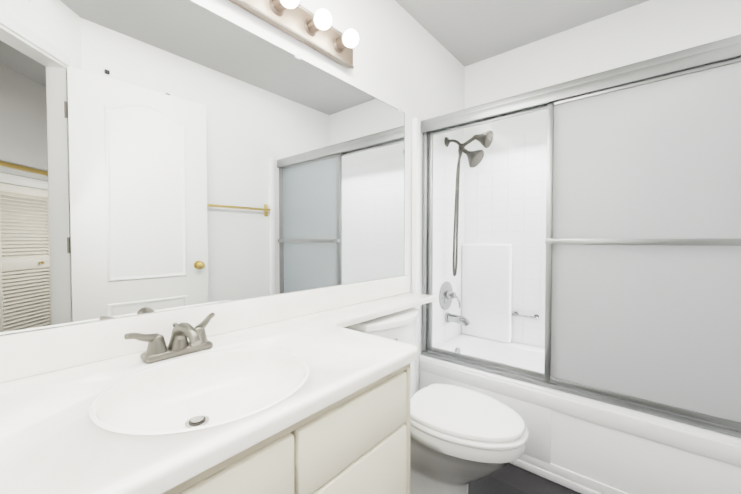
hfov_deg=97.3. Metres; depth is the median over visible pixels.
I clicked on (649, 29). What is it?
wall
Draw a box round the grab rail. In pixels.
[512,312,538,318]
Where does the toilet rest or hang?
on the floor
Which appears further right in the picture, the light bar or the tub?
the tub
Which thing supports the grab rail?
attached to the wall at (529, 228)
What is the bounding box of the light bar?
[229,0,358,68]
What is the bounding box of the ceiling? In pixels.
[395,0,648,66]
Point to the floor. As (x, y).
(509, 478)
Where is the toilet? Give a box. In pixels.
[344,308,528,493]
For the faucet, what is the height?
0.092 m
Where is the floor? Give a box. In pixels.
[468,463,580,493]
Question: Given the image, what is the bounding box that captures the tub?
[419,334,740,493]
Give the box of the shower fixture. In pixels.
[439,130,492,326]
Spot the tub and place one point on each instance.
(580, 444)
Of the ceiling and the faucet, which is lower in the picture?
the faucet
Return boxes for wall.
[0,0,464,335]
[411,117,546,392]
[464,0,740,344]
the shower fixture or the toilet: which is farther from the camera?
the shower fixture
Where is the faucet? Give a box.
[124,312,214,363]
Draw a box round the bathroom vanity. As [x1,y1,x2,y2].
[0,275,435,493]
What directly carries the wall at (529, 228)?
attached to the wall at (649, 29)
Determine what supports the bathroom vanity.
on the floor

